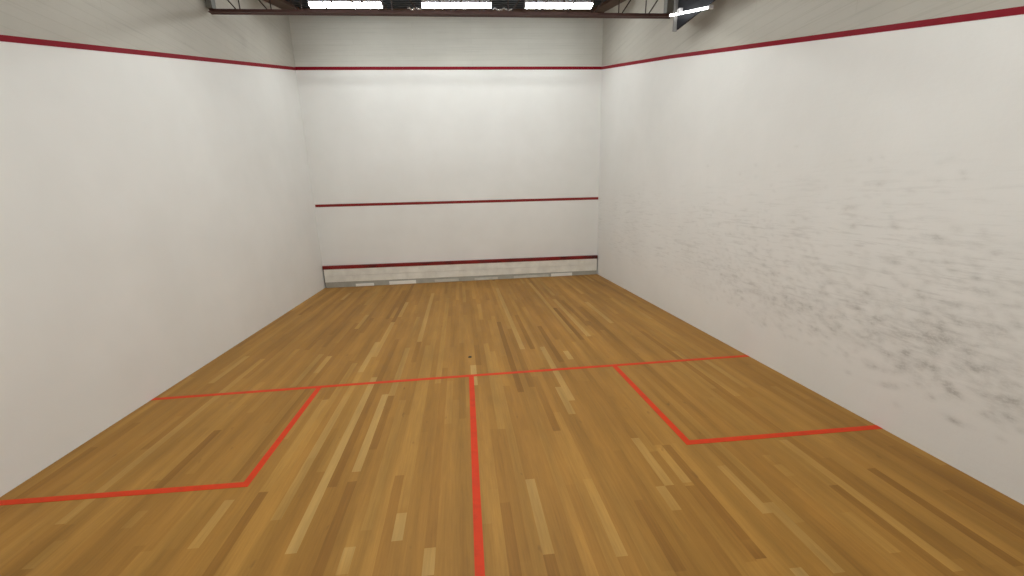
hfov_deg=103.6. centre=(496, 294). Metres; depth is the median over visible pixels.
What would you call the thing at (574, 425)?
floor
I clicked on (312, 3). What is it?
ceiling light
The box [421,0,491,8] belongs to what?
ceiling light
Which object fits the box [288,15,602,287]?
wall
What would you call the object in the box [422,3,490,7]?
diffuser
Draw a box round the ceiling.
[263,0,625,12]
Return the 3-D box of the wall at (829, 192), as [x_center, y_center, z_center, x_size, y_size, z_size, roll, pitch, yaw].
[2.875,-2.107,4.404,0.203,5.817,10.150,-3,14,-5]
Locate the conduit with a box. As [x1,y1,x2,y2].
[492,7,511,10]
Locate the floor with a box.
[0,274,1023,575]
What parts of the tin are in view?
rail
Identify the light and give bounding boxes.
[308,0,382,7]
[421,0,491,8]
[524,0,593,8]
[669,0,714,31]
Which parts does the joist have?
bearing post, bearing post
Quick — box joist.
[205,0,673,18]
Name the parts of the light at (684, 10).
post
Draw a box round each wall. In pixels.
[0,0,324,496]
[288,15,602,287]
[597,0,1023,504]
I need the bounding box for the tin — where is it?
[322,255,597,287]
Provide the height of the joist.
0.512 m
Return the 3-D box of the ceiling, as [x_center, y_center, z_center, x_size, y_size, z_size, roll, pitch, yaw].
[-0.469,-3.644,3.732,6.800,2.528,10.150,-3,14,-5]
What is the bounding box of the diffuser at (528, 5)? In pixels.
[526,3,592,8]
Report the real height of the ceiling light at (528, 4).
0.196 m
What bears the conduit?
attached to the ceiling light at (425, 3)
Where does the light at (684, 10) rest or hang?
attached to the ceiling
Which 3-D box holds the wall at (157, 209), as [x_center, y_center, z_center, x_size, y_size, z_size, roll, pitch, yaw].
[-3.730,-1.750,3.882,0.203,5.817,10.152,-3,14,-4]
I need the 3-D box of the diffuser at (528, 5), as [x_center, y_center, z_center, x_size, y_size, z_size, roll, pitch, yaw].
[1.101,-5.098,7.117,1.186,0.046,0.144,-3,14,-5]
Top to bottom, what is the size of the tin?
0.505 m

